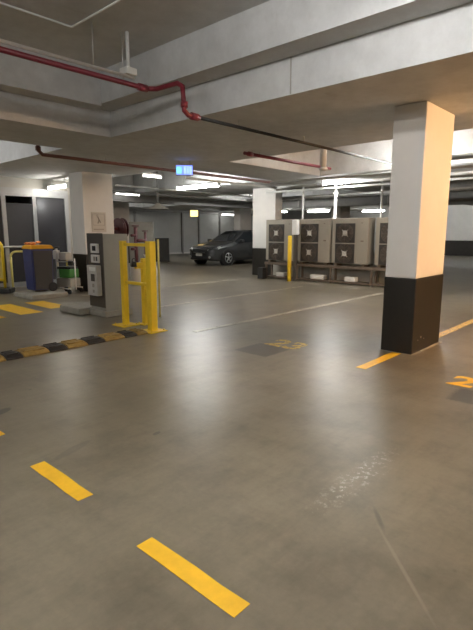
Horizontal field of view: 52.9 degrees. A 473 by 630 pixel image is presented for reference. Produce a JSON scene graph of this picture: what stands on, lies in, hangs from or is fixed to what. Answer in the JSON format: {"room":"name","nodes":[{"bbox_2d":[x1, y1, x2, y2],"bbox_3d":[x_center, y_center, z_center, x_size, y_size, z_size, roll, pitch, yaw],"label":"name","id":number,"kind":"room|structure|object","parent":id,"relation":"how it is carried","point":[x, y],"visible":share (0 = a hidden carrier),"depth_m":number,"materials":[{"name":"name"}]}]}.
{"room":"parking garage","nodes":[
{"label":"parking garage","id":0,"kind":"room"},
{"bbox_2d":[0,176,65,190],"bbox_3d":[-8.723,-2.756,8.833,0.140,0.348,11.750,9,13,42],"label":"wall","id":1,"kind":"structure","parent":0,"point":[14,182],"depth_m":12.28,"materials":[{"name":"concrete"}]},
{"bbox_2d":[0,187,71,286],"bbox_3d":[-7.276,-1.670,10.431,0.100,2.500,7.750,9,13,42],"label":"window","id":2,"kind":"structure","parent":1,"relation":"in","point":[50,208],"depth_m":12.68,"materials":[{"name":"grey metal"}]},
{"bbox_2d":[0,197,21,282],"bbox_3d":[-5.928,-1.864,11.828,0.125,2.160,1.750,9,13,42],"label":"door","id":3,"kind":"structure","parent":2,"relation":"attached to","point":[1,221],"depth_m":11.91,"materials":[{"name":"grey metal"}]},
{"bbox_2d":[6,203,34,281],"bbox_3d":[-5.564,-1.864,12.295,0.060,2.000,0.680,9,13,42],"label":"door","id":4,"kind":"structure","parent":2,"relation":"attached to","point":[20,225],"depth_m":12.23,"materials":[{"name":"grey metal"}]},
{"bbox_2d":[5,181,73,265],"bbox_3d":[-8.828,-2.975,17.118,11.490,2.768,0.200,9,13,42],"label":"wall","id":5,"kind":"structure","parent":0,"point":[8,199],"depth_m":14.62,"materials":[{"name":"paint"}]},
{"bbox_2d":[129,208,252,252],"bbox_3d":[-9.330,-4.807,25.041,0.200,4.050,35.000,9,13,42],"label":"wall","id":6,"kind":"structure","parent":0,"point":[166,225],"depth_m":31.33,"materials":[{"name":"grey paint"}]},
{"bbox_2d":[129,209,252,253],"bbox_3d":[-4.188,-5.292,30.431,0.099,2.750,19.900,9,13,42],"label":"trim","id":7,"kind":"structure","parent":6,"relation":"attached to","point":[133,210],"depth_m":31.14,"materials":[{"name":"grey metal"}]},
{"bbox_2d":[0,253,472,629],"bbox_3d":[2.543,-1.039,14.661,32.000,0.200,35.000,9,13,42],"label":"floor","id":8,"kind":"structure","parent":0,"point":[323,491],"depth_m":2.92,"materials":[{"name":"concrete"}]},
{"bbox_2d":[0,242,14,293],"bbox_3d":[-5.996,-1.127,10.950,1.570,1.249,0.300,0,10,-2],"label":"barrier","id":9,"kind":"object","parent":8,"relation":"on","point":[3,290],"visible":0.99,"depth_m":10.95,"materials":[{"name":"yellow metal"}]},
{"bbox_2d":[10,250,22,291],"bbox_3d":[-5.080,-1.036,11.232,0.537,0.975,0.120,-4,11,-21],"label":"rail","id":10,"kind":"object","parent":8,"relation":"on","point":[15,251],"visible":0.47,"depth_m":11.13,"materials":[{"name":"metal"}]},
{"bbox_2d":[0,304,41,314],"bbox_3d":[-4.081,-0.111,8.759,1.400,0.002,0.404,9,13,42],"label":"floor marking","id":11,"kind":"object","parent":8,"relation":"on","point":[12,308],"depth_m":8.70,"materials":[{"name":"yellow paint"}]},
{"bbox_2d":[14,290,67,299],"bbox_3d":[-4.310,-0.458,10.459,0.940,0.099,0.790,9,13,42],"label":"concrete block","id":12,"kind":"object","parent":8,"relation":"on","point":[31,294],"visible":0.91,"depth_m":10.22,"materials":[{"name":"grey concrete"}]},
{"bbox_2d":[22,245,57,290],"bbox_3d":[-4.356,-1.041,10.546,0.475,1.019,0.574,9,13,42],"label":"wheelie bin","id":13,"kind":"object","parent":12,"relation":"on","point":[38,259],"visible":1,"depth_m":10.36,"materials":[{"name":"blue plastic"}]},
{"bbox_2d":[24,241,40,244],"bbox_3d":[-4.450,-1.565,10.333,0.287,0.085,0.303,3,10,18],"label":"rag","id":14,"kind":"object","parent":13,"relation":"on","point":[26,243],"visible":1,"depth_m":10.25,"materials":[{"name":"fabric"}]},
{"bbox_2d":[27,301,60,308],"bbox_3d":[-3.717,-0.205,9.297,1.100,0.002,0.384,9,13,42],"label":"floor marking","id":15,"kind":"object","parent":8,"relation":"on","point":[45,304],"depth_m":9.29,"materials":[{"name":"yellow paint"}]},
{"bbox_2d":[30,461,92,500],"bbox_3d":[-1.013,0.944,2.724,0.560,0.002,0.095,9,13,42],"label":"floor marking","id":16,"kind":"object","parent":8,"relation":"on","point":[46,470],"depth_m":2.71,"materials":[{"name":"yellow paint"}]},
{"bbox_2d":[53,246,83,293],"bbox_3d":[-3.974,-1.059,11.056,0.614,1.076,0.430,4,11,22],"label":"trolley","id":17,"kind":"object","parent":8,"relation":"on","point":[69,275],"visible":0.92,"depth_m":10.94,"materials":[{"name":"grey plastic"}]},
{"bbox_2d":[57,266,77,268],"bbox_3d":[-3.925,-1.100,11.028,0.400,0.050,0.260,4,11,22],"label":"shelf","id":18,"kind":"object","parent":17,"relation":"attached to","point":[60,267],"depth_m":10.94,"materials":[{"name":"black plastic"}]},
{"bbox_2d":[57,277,80,286],"bbox_3d":[-3.916,-0.769,11.082,0.420,0.200,0.340,4,11,22],"label":"tray","id":19,"kind":"object","parent":17,"relation":"on","point":[62,281],"depth_m":10.94,"materials":[{"name":"grey plastic"}]},
{"bbox_2d":[0,328,147,361],"bbox_3d":[-2.278,0.391,5.735,0.320,0.051,2.747,9,13,42],"label":"hump","id":20,"kind":"object","parent":8,"relation":"on","point":[84,341],"visible":1,"depth_m":5.84,"materials":[{"name":"yellow rubber"}]},
{"bbox_2d":[60,301,91,314],"bbox_3d":[-2.627,-0.139,8.578,0.680,0.119,0.850,9,13,42],"label":"concrete footing","id":21,"kind":"object","parent":8,"relation":"on","point":[82,308],"visible":0.49,"depth_m":8.29,"materials":[{"name":"grey concrete"}]},
{"bbox_2d":[69,171,113,290],"bbox_3d":[-3.488,-2.005,11.565,0.612,2.767,0.812,9,13,42],"label":"concrete column","id":22,"kind":"structure","parent":8,"relation":"on","point":[90,192],"depth_m":11.22,"materials":[{"name":"white paint"}]},
{"bbox_2d":[91,212,105,231],"bbox_3d":[-3.268,-2.208,11.297,0.032,0.460,0.380,9,13,42],"label":"notice","id":23,"kind":"object","parent":22,"relation":"attached to","point":[98,219],"visible":1,"depth_m":11.29,"materials":[{"name":"paper"}]},
{"bbox_2d":[92,214,104,229],"bbox_3d":[-3.271,-2.214,11.293,0.032,0.375,0.320,9,13,42],"label":"print","id":24,"kind":"object","parent":23,"relation":"attached to","point":[98,220],"depth_m":11.28},
{"bbox_2d":[114,218,128,236],"bbox_3d":[-3.017,-2.061,11.957,0.540,0.756,0.416,9,13,42],"label":"hose reel","id":25,"kind":"object","parent":22,"relation":"attached to","point":[121,226],"visible":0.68,"depth_m":11.90,"materials":[{"name":"red rubber"}]},
{"bbox_2d":[86,233,132,317],"bbox_3d":[-2.191,-0.690,8.070,0.510,1.379,0.619,9,13,42],"label":"cabinet","id":26,"kind":"object","parent":8,"relation":"on","point":[103,267],"visible":0.98,"depth_m":7.87,"materials":[{"name":"grey metal"}]},
{"bbox_2d":[113,202,129,262],"bbox_3d":[-5.266,-3.715,21.350,0.452,2.767,0.862,9,13,42],"label":"concrete column","id":27,"kind":"structure","parent":8,"relation":"on","point":[120,209],"depth_m":21.09,"materials":[{"name":"white paint"}]},
{"bbox_2d":[130,266,140,285],"bbox_3d":[-2.644,-1.086,12.662,0.360,0.580,0.360,9,13,42],"label":"drum","id":28,"kind":"object","parent":8,"relation":"on","point":[135,274],"visible":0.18,"depth_m":12.51,"materials":[{"name":"white plastic"}]},
{"bbox_2d":[130,225,147,262],"bbox_3d":[-2.893,-1.877,14.240,0.537,1.596,0.270,-2,10,-13],"label":"valve","id":29,"kind":"object","parent":8,"relation":"on","point":[135,235],"visible":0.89,"depth_m":14.13,"materials":[{"name":"red metal"}]},
{"bbox_2d":[131,258,147,325],"bbox_3d":[-1.435,-0.359,7.215,0.180,1.021,0.345,9,13,42],"label":"bollard","id":30,"kind":"object","parent":8,"relation":"on","point":[141,265],"visible":0.71,"depth_m":7.20,"materials":[{"name":"yellow metal"}]},
{"bbox_2d":[112,241,167,333],"bbox_3d":[-1.442,-0.435,6.923,0.960,1.272,0.300,9,13,42],"label":"frame","id":31,"kind":"object","parent":8,"relation":"on","point":[150,251],"visible":0.94,"depth_m":6.76,"materials":[{"name":"yellow metal"}]},
{"bbox_2d":[128,222,153,265],"bbox_3d":[-3.369,-2.428,16.939,0.840,1.749,0.435,-1,10,-4],"label":"switchboard","id":32,"kind":"object","parent":8,"relation":"on","point":[149,226],"visible":0.45,"depth_m":16.68,"materials":[{"name":"grey plastic"}]},
{"bbox_2d":[80,279,234,295],"bbox_3d":[-1.706,-0.758,12.466,0.086,0.002,5.200,9,13,42],"label":"floor marking line","id":33,"kind":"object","parent":8,"relation":"on","point":[231,279],"depth_m":12.84,"materials":[{"name":"white paint"}]},
{"bbox_2d":[157,239,160,316],"bbox_3d":[-1.278,-0.597,7.829,0.030,1.280,0.030,4,11,20],"label":"marker pole","id":34,"kind":"object","parent":8,"relation":"on","point":[157,239],"visible":1,"depth_m":7.81,"materials":[{"name":"yellow metal"}]},
{"bbox_2d":[155,238,169,261],"bbox_3d":[-3.560,-3.141,22.854,0.640,1.119,0.512,-1,10,-4],"label":"storage cabinet","id":35,"kind":"object","parent":8,"relation":"on","point":[164,251],"visible":0.86,"depth_m":22.61,"materials":[{"name":"grey metal"}]},
{"bbox_2d":[137,537,249,617],"bbox_3d":[-0.200,1.074,1.980,0.600,0.002,0.092,9,13,42],"label":"floor marking","id":36,"kind":"object","parent":8,"relation":"on","point":[228,601],"depth_m":1.95,"materials":[{"name":"yellow paint"}]},
{"bbox_2d":[190,230,252,265],"bbox_3d":[-0.135,-3.099,21.629,2.160,1.550,4.330,9,13,42],"label":"parked car","id":37,"kind":"object","parent":8,"relation":"on","point":[228,247],"visible":0.73,"depth_m":20.51,"materials":[{"name":"grey paint"}]},
{"bbox_2d":[191,253,207,259],"bbox_3d":[-1.565,-2.496,20.150,1.000,0.280,0.065,9,13,42],"label":"bumper cover","id":38,"kind":"object","parent":37,"relation":"attached to","point":[195,256],"depth_m":20.10,"materials":[{"name":"black plastic"}]},
{"bbox_2d":[157,286,302,307],"bbox_3d":[0.002,-0.431,10.591,0.096,0.002,5.100,9,13,42],"label":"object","id":39,"kind":"structure","parent":8,"relation":"on","point":[298,286],"depth_m":10.29,"materials":[{"name":"white paint"}]},
{"bbox_2d":[234,208,250,229],"bbox_3d":[0.317,-4.306,24.730,0.452,2.767,0.862,9,13,42],"label":"concrete column","id":40,"kind":"structure","parent":8,"relation":"on","point":[242,217],"depth_m":24.38,"materials":[{"name":"white paint"}]},
{"bbox_2d":[258,267,266,278],"bbox_3d":[0.780,-1.280,14.469,0.200,0.339,0.200,9,13,42],"label":"junction box","id":41,"kind":"object","parent":8,"relation":"on","point":[262,271],"visible":1,"depth_m":14.40,"materials":[{"name":"black plastic"}]},
{"bbox_2d":[252,188,281,274],"bbox_3d":[0.986,-2.667,15.349,0.942,2.767,0.362,9,13,42],"label":"concrete column","id":42,"kind":"structure","parent":8,"relation":"on","point":[266,206],"depth_m":15.23,"materials":[{"name":"white paint"}]},
{"bbox_2d":[264,339,307,348],"bbox_3d":[0.642,0.369,6.007,0.469,0.002,0.374,9,13,42],"label":"bay number","id":43,"kind":"object","parent":8,"relation":"on","point":[286,341],"visible":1,"depth_m":5.99,"materials":[{"name":"yellow paint"}]},
{"bbox_2d":[193,293,382,331],"bbox_3d":[1.404,-0.138,8.912,0.106,0.002,5.920,9,13,42],"label":"floor marking","id":44,"kind":"object","parent":8,"relation":"on","point":[377,293],"depth_m":8.17,"materials":[{"name":"white paint"}]},
{"bbox_2d":[287,236,291,280],"bbox_3d":[1.516,-1.613,13.588,0.116,1.300,0.116,9,13,42],"label":"bollard","id":45,"kind":"object","parent":8,"relation":"on","point":[289,258],"visible":1,"depth_m":13.54,"materials":[{"name":"yellow metal"}]},
{"bbox_2d":[292,220,298,280],"bbox_3d":[1.688,-1.849,13.663,0.160,1.740,0.160,9,13,42],"label":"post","id":46,"kind":"object","parent":8,"relation":"on","point":[295,223],"visible":1,"depth_m":13.61,"materials":[{"name":"grey metal"}]},
{"bbox_2d":[300,187,304,276],"bbox_3d":[1.961,-2.420,14.135,0.081,2.698,0.077,9,13,42],"label":"riser pipe","id":47,"kind":"object","parent":8,"relation":"on","point":[303,194],"visible":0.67,"depth_m":13.97,"materials":[{"name":"white metal"}]},
{"bbox_2d":[264,261,385,286],"bbox_3d":[2.746,-1.142,13.215,4.800,0.496,0.340,9,13,42],"label":"stand","id":48,"kind":"object","parent":8,"relation":"on","point":[371,268],"visible":0.54,"depth_m":13.16,"materials":[{"name":"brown metal"}]},
{"bbox_2d":[276,272,286,276],"bbox_3d":[1.382,-1.245,14.466,0.300,0.128,0.200,9,13,42],"label":"tray","id":49,"kind":"object","parent":48,"relation":"on","point":[282,274],"visible":0.82,"depth_m":14.37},
{"bbox_2d":[266,219,298,262],"bbox_3d":[1.395,-2.216,14.250,1.060,1.260,0.409,9,13,42],"label":"air conditioner","id":50,"kind":"object","parent":48,"relation":"on","point":[277,231],"visible":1,"depth_m":14.14,"materials":[{"name":"beige metal"}]},
{"bbox_2d":[268,243,283,259],"bbox_3d":[1.177,-1.913,14.258,0.580,0.510,0.048,9,13,42],"label":"fan grille","id":51,"kind":"object","parent":50,"relation":"attached to","point":[275,250],"depth_m":14.26,"materials":[{"name":"brown metal"}]},
{"bbox_2d":[269,224,283,241],"bbox_3d":[1.177,-2.445,14.165,0.580,0.510,0.048,9,13,42],"label":"fan grille","id":52,"kind":"object","parent":50,"relation":"attached to","point":[276,231],"depth_m":14.16,"materials":[{"name":"brown metal"}]},
{"bbox_2d":[298,219,332,264],"bbox_3d":[2.265,-2.079,13.465,1.060,1.260,0.409,9,13,42],"label":"air conditioner","id":53,"kind":"object","parent":48,"relation":"on","point":[315,235],"visible":0.98,"depth_m":13.29,"materials":[{"name":"brown metal"}]},
{"bbox_2d":[300,243,317,261],"bbox_3d":[2.047,-1.776,13.473,0.580,0.510,0.048,9,13,42],"label":"fan grille","id":54,"kind":"object","parent":53,"relation":"attached to","point":[308,251],"depth_m":13.47,"materials":[{"name":"brown metal"}]},
{"bbox_2d":[301,224,318,241],"bbox_3d":[2.047,-2.308,13.380,0.580,0.510,0.048,9,13,42],"label":"fan grille","id":55,"kind":"object","parent":53,"relation":"attached to","point":[309,232],"depth_m":13.36,"materials":[{"name":"brown metal"}]},
{"bbox_2d":[310,274,326,279],"bbox_3d":[2.341,-1.093,13.601,0.440,0.128,0.200,9,13,42],"label":"tray","id":56,"kind":"object","parent":48,"relation":"on","point":[312,276],"visible":1,"depth_m":13.51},
{"bbox_2d":[344,276,357,281],"bbox_3d":[3.115,-0.972,12.902,0.320,0.128,0.200,9,13,42],"label":"tray","id":57,"kind":"object","parent":48,"relation":"on","point":[348,278],"visible":1,"depth_m":12.82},
{"bbox_2d":[331,218,374,266],"bbox_3d":[3.098,-1.948,12.713,1.060,1.260,0.409,9,13,42],"label":"air conditioner","id":58,"kind":"object","parent":48,"relation":"on","point":[352,238],"visible":1,"depth_m":12.52,"materials":[{"name":"brown metal"}]},
{"bbox_2d":[335,244,354,263],"bbox_3d":[2.881,-1.644,12.721,0.580,0.510,0.048,9,13,42],"label":"fan grille","id":59,"kind":"object","parent":58,"relation":"attached to","point":[344,253],"depth_m":12.70,"materials":[{"name":"brown metal"}]},
{"bbox_2d":[335,223,355,242],"bbox_3d":[2.881,-2.176,12.628,0.580,0.510,0.048,9,13,42],"label":"fan grille","id":60,"kind":"object","parent":58,"relation":"attached to","point":[344,232],"depth_m":12.62,"materials":[{"name":"brown metal"}]},
{"bbox_2d":[374,217,388,267],"bbox_3d":[4.035,-1.800,11.868,1.060,1.260,0.409,9,13,42],"label":"air conditioner","id":61,"kind":"object","parent":48,"relation":"on","point":[382,222],"visible":0.35,"depth_m":11.99,"materials":[{"name":"brown metal"}]},
{"bbox_2d":[378,245,386,264],"bbox_3d":[3.817,-1.497,11.876,0.580,0.510,0.048,9,13,42],"label":"fan grille","id":62,"kind":"object","parent":61,"relation":"attached to","point":[382,249],"depth_m":12.01,"materials":[{"name":"brown metal"}]},
{"bbox_2d":[379,223,387,243],"bbox_3d":[3.817,-2.029,11.783,0.580,0.510,0.048,9,13,42],"label":"fan grille","id":63,"kind":"object","parent":61,"relation":"attached to","point":[383,227],"depth_m":11.92,"materials":[{"name":"brown metal"}]},
{"bbox_2d":[273,251,385,282],"bbox_3d":[3.080,-1.377,13.394,5.200,0.898,0.070,9,13,42],"label":"wall","id":64,"kind":"structure","parent":8,"relation":"on","point":[363,275],"depth_m":13.50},
{"bbox_2d":[331,184,337,279],"bbox_3d":[2.764,-2.294,13.410,0.130,2.698,0.124,9,13,42],"label":"riser pipe","id":65,"kind":"object","parent":8,"relation":"on","point":[335,193],"visible":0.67,"depth_m":13.24,"materials":[{"name":"white metal"}]},
{"bbox_2d":[331,206,349,218],"bbox_3d":[4.557,-3.637,20.904,0.452,2.767,0.862,9,13,42],"label":"concrete column","id":66,"kind":"structure","parent":8,"relation":"on","point":[342,212],"depth_m":20.54,"materials":[{"name":"white paint"}]},
{"bbox_2d":[357,352,400,368],"bbox_3d":[1.591,0.499,5.270,0.116,0.002,0.880,9,13,42],"label":"floor marking","id":67,"kind":"object","parent":8,"relation":"on","point":[392,354],"depth_m":5.25,"materials":[{"name":"yellow paint"}]},
{"bbox_2d":[377,181,383,282],"bbox_3d":[3.775,-2.134,12.499,0.081,2.698,0.077,9,13,42],"label":"riser pipe","id":68,"kind":"object","parent":8,"relation":"on","point":[382,189],"visible":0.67,"depth_m":12.35,"materials":[{"name":"white metal"}]},
{"bbox_2d":[379,101,454,354],"bbox_3d":[2.192,-0.979,5.693,0.411,2.767,0.941,9,13,42],"label":"concrete column","id":69,"kind":"structure","parent":8,"relation":"on","point":[423,131],"depth_m":5.42,"materials":[{"name":"white paint"}]},
{"bbox_2d":[439,319,472,337],"bbox_3d":[3.960,0.059,7.789,0.116,0.002,4.350,9,13,42],"label":"floor marking","id":70,"kind":"object","parent":8,"relation":"on","point":[466,323],"depth_m":6.98,"materials":[{"name":"yellow paint"}]},
{"bbox_2d":[446,376,472,387],"bbox_3d":[2.242,0.644,4.437,0.446,0.002,0.335,9,13,42],"label":"bay number","id":71,"kind":"object","parent":8,"relation":"on","point":[469,380],"visible":1,"depth_m":4.47,"materials":[{"name":"yellow paint"}]},
{"bbox_2d":[0,0,472,213],"bbox_3d":[2.543,-4.398,14.074,32.000,1.080,35.000,9,13,42],"label":"ceiling","id":72,"kind":"structure","parent":0,"point":[354,62],"depth_m":5.48,"materials":[{"name":"concrete"}]},
{"bbox_2d":[47,179,68,189],"bbox_3d":[-4.588,-3.386,12.209,0.974,0.268,0.096,9,13,42],"label":"ceiling lamp","id":73,"kind":"object","parent":72,"relation":"hanging from","point":[65,184],"visible":0.96,"depth_m":12.17,"materials":[{"name":"white plastic"}]},
{"bbox_2d":[48,185,66,189],"bbox_3d":[-4.588,-3.292,12.225,0.946,0.067,0.070,9,13,42],"label":"diffuser","id":74,"kind":"object","parent":73,"relation":"attached to","point":[50,187],"depth_m":12.24,"materials":[{"name":"white plastic"}]},
{"bbox_2d":[0,0,121,27],"bbox_3d":[-2.124,-2.493,1.864,3.792,0.021,5.272,9,13,42],"label":"conduit","id":75,"kind":"object","parent":72,"relation":"attached to","point":[116,1],"visible":1,"depth_m":4.71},
{"bbox_2d":[0,17,134,79],"bbox_3d":[-3.943,-2.328,2.227,0.032,0.480,8.300,9,13,42],"label":"pipe","id":76,"kind":"object","parent":72,"relation":"hanging from","point":[1,40],"visible":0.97,"depth_m":4.74,"materials":[{"name":"grey metal"}]},
{"bbox_2d":[0,31,200,120],"bbox_3d":[-3.606,-2.126,2.313,0.631,0.909,8.830,9,13,42],"label":"pipe","id":77,"kind":"object","parent":72,"relation":"hanging from","point":[139,86],"visible":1,"depth_m":5.14,"materials":[{"name":"red metal"}]},
{"bbox_2d":[115,193,139,195],"bbox_3d":[-3.878,-4.312,16.893,0.060,0.120,1.024,9,13,42],"label":"ceiling lamp","id":78,"kind":"object","parent":72,"relation":"hanging from","point":[115,193],"visible":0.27,"depth_m":16.86,"materials":[{"name":"white plastic"}]},
{"bbox_2d":[120,31,136,76],"bbox_3d":[-1.196,-2.869,5.222,0.140,0.445,0.140,9,13,42],"label":"junction box","id":79,"kind":"object","parent":72,"relation":"attached to","point":[127,69],"visible":0.83,"depth_m":5.20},
{"bbox_2d":[141,173,161,178],"bbox_3d":[-2.042,-3.357,11.429,0.060,0.120,0.574,9,13,42],"label":"ceiling lamp","id":80,"kind":"object","parent":72,"relation":"hanging from","point":[150,174],"visible":0.77,"depth_m":11.42,"materials":[{"name":"white plastic"}]},
{"bbox_2d":[143,175,160,177],"bbox_3d":[-2.042,-3.336,11.433,0.044,0.042,0.546,9,13,42],"label":"diffuser","id":81,"kind":"object","parent":80,"relation":"attached to","point":[159,176],"depth_m":11.45,"materials":[{"name":"white plastic"}]},
{"bbox_2d":[35,145,271,183],"bbox_3d":[-1.175,-3.393,9.798,0.087,0.888,6.091,9,13,42],"label":"pipe","id":82,"kind":"object","parent":72,"relation":"hanging from","point":[37,147],"visible":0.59,"depth_m":8.93,"materials":[{"name":"metal"}]},
{"bbox_2d":[147,171,169,209],"bbox_3d":[-2.624,-4.220,15.743,0.800,1.404,0.800,9,13,42],"label":"pendant lamp","id":83,"kind":"object","parent":72,"relation":"hanging from","point":[157,206],"visible":0.94,"depth_m":15.70,"materials":[{"name":"grey metal"}]},
{"bbox_2d":[147,203,169,209],"bbox_3d":[-2.624,-3.629,15.846,0.800,0.205,0.800,9,13,42],"label":"shade","id":84,"kind":"object","parent":83,"relation":"hanging from","point":[157,206],"depth_m":15.68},
{"bbox_2d":[112,175,245,201],"bbox_3d":[-0.426,-5.004,18.794,0.080,0.909,12.000,9,13,42],"label":"pipe","id":85,"kind":"object","parent":72,"relation":"hanging from","point":[114,191],"visible":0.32,"depth_m":16.88,"materials":[{"name":"grey metal"}]},
{"bbox_2d":[176,161,192,175],"bbox_3d":[-1.018,-2.869,9.278,0.340,0.278,0.048,-1,10,-4],"label":"exit sign","id":86,"kind":"object","parent":72,"relation":"hanging from","point":[181,170],"visible":1,"depth_m":9.27,"materials":[{"name":"blue plastic"}]},
{"bbox_2d":[190,210,197,216],"bbox_3d":[-2.278,-5.573,25.507,0.440,0.598,0.106,-1,10,-4],"label":"hanging sign","id":87,"kind":"object","parent":72,"relation":"hanging from","point":[193,213],"visible":0.96,"depth_m":25.48,"materials":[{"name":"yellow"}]},
{"bbox_2d":[112,193,282,209],"bbox_3d":[-1.659,-4.804,20.319,0.400,0.269,11.500,9,13,42],"label":"air duct","id":88,"kind":"object","parent":72,"relation":"hanging from","point":[116,198],"visible":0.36,"depth_m":19.36,"materials":[{"name":"grey metal"}]},
{"bbox_2d":[176,176,220,189],"bbox_3d":[-1.112,-4.081,13.536,1.724,0.916,0.132,9,13,42],"label":"ceiling lamp","id":89,"kind":"object","parent":72,"relation":"hanging from","point":[208,184],"visible":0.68,"depth_m":13.52,"materials":[{"name":"white plastic"}]},
{"bbox_2d":[177,183,218,189],"bbox_3d":[-1.112,-3.675,13.607,1.696,0.092,0.097,9,13,42],"label":"diffuser","id":90,"kind":"object","parent":89,"relation":"attached to","point":[199,185],"depth_m":13.56,"materials":[{"name":"white plastic"}]},
{"bbox_2d":[115,184,295,200],"bbox_3d":[-0.474,-4.663,16.696,0.060,0.859,8.800,9,13,42],"label":"pipe","id":91,"kind":"object","parent":72,"relation":"hanging from","point":[120,185],"visible":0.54,"depth_m":15.32,"materials":[{"name":"grey metal"}]},
{"bbox_2d":[185,177,276,188],"bbox_3d":[-0.018,-3.974,12.813,0.060,0.879,3.600,9,13,42],"label":"pipe","id":92,"kind":"object","parent":72,"relation":"hanging from","point":[189,178],"visible":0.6,"depth_m":12.65,"materials":[{"name":"grey metal"}]},
{"bbox_2d":[243,149,330,169],"bbox_3d":[1.043,-3.278,8.850,0.081,0.889,2.700,9,13,42],"label":"pipe","id":93,"kind":"object","parent":72,"relation":"hanging from","point":[250,154],"visible":0.88,"depth_m":8.63,"materials":[{"name":"red metal"}]},
{"bbox_2d":[290,57,291,93],"bbox_3d":[0.546,-2.406,4.779,0.014,0.345,0.006,9,13,42],"label":"trim","id":94,"kind":"structure","parent":72,"relation":"attached to","point":[290,57],"depth_m":4.77,"materials":[{"name":"metal"}]},
{"bbox_2d":[201,116,390,164],"bbox_3d":[1.698,-2.678,7.682,0.040,0.109,6.265,9,13,42],"label":"pipe","id":95,"kind":"object","parent":72,"relation":"hanging from","point":[202,118],"visible":0.78,"depth_m":6.55,"materials":[{"name":"black galvanised steel"}]},
{"bbox_2d":[308,210,329,211],"bbox_3d":[5.000,-6.741,28.863,1.524,0.952,0.120,9,13,42],"label":"ceiling lamp","id":96,"kind":"object","parent":72,"relation":"hanging from","point":[308,210],"visible":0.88,"depth_m":28.85,"materials":[{"name":"white plastic"}]},
{"bbox_2d":[319,149,327,170],"bbox_3d":[1.513,-3.052,8.178,0.145,1.098,0.138,9,13,42],"label":"pipe","id":97,"kind":"object","parent":72,"relation":"hanging from","point":[323,151],"visible":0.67,"depth_m":8.20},
{"bbox_2d":[322,179,350,185],"bbox_3d":[2.648,-3.528,12.614,0.824,0.128,0.060,9,13,42],"label":"ceiling lamp","id":98,"kind":"object","parent":72,"relation":"hanging from","point":[347,180],"visible":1,"depth_m":12.59,"materials":[{"name":"white plastic"}]},
{"bbox_2d":[323,181,348,184],"bbox_3d":[2.648,-3.502,12.619,0.796,0.042,0.044,9,13,42],"label":"diffuser","id":99,"kind":"object","parent":98,"relation":"attached to","point":[324,182],"depth_m":12.64,"materials":[{"name":"white plastic"}]},
{"bbox_2d":[246,185,472,201],"bbox_3d":[3.470,-4.063,13.959,8.400,1.099,0.100,9,13,42],"label":"pipe","id":100,"kind":"object","parent":72,"relation":"hanging from","point":[468,187],"visible":0.46,"depth_m":14.06,"materials":[{"name":"grey metal"}]},
{"bbox_2d":[266,177,472,192],"bbox_3d":[3.327,-3.470,12.475,6.500,0.198,0.060,9,13,42],"label":"pipe","id":101,"kind":"object","parent":72,"relation":"hanging from","point":[459,178],"visible":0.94,"depth_m":12.83,"materials":[{"name":"grey metal"}]},
{"bbox_2d":[269,171,472,189],"bbox_3d":[3.428,-3.557,12.572,6.500,0.086,0.090,9,13,42],"label":"pipe","id":102,"kind":"object","parent":72,"relation":"hanging from","point":[463,172],"visible":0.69,"depth_m":12.68,"materials":[{"name":"grey metal"}]},
{"bbox_2d":[270,155,472,183],"bbox_3d":[3.184,-3.285,9.268,6.400,1.018,0.060,9,13,42],"label":"pipe","id":103,"kind":"object","parent":72,"relation":"hanging from","point":[467,165],"visible":0.56,"depth_m":10.11,"materials":[{"name":"metal"}]},
{"bbox_2d":[362,209,384,211],"bbox_3d":[8.206,-6.656,28.375,1.424,0.952,0.120,9,13,42],"label":"ceiling lamp","id":104,"kind":"object","parent":72,"relation":"hanging from","point":[376,210],"visible":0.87,"depth_m":28.42,"materials":[{"name":"white plastic"}]},
{"bbox_2d":[363,210,383,211],"bbox_3d":[8.206,-6.228,28.449,1.396,0.084,0.088,9,13,42],"label":"diffuser","id":105,"kind":"object","parent":104,"relation":"attached to","point":[363,210],"depth_m":28.48,"materials":[{"name":"white plastic"}]},
{"bbox_2d":[282,191,472,208],"bbox_3d":[5.711,-4.295,17.754,10.200,0.389,0.660,9,13,42],"label":"air duct","id":106,"kind":"object","parent":72,"relation":"hanging from","point":[465,196],"visible":0.5,"depth_m":18.49,"materials":[{"name":"grey metal"}]},
{"bbox_2d":[282,189,472,200],"bbox_3d":[4.834,-4.165,14.325,9.900,1.024,0.070,9,13,42],"label":"pipe","id":107,"kind":"object","parent":72,"relation":"hanging from","point":[469,189],"visible":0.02,"depth_m":15.36,"materials":[{"name":"metal"}]},
{"bbox_2d":[451,152,472,159],"bbox_3d":[5.280,-2.699,5.907,5.700,1.014,0.090,9,13,42],"label":"pipe","id":108,"kind":"object","parent":72,"relation":"hanging from","point":[463,155],"visible":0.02,"depth_m":7.49,"materials":[{"name":"white metal"}]},
{"bbox_2d":[282,205,472,255],"bbox_3d":[14.430,-5.170,27.116,32.000,4.050,0.200,9,13,42],"label":"wall","id":109,"kind":"structure","parent":0,"point":[459,228],"depth_m":28.38,"materials":[{"name":"white paint"}]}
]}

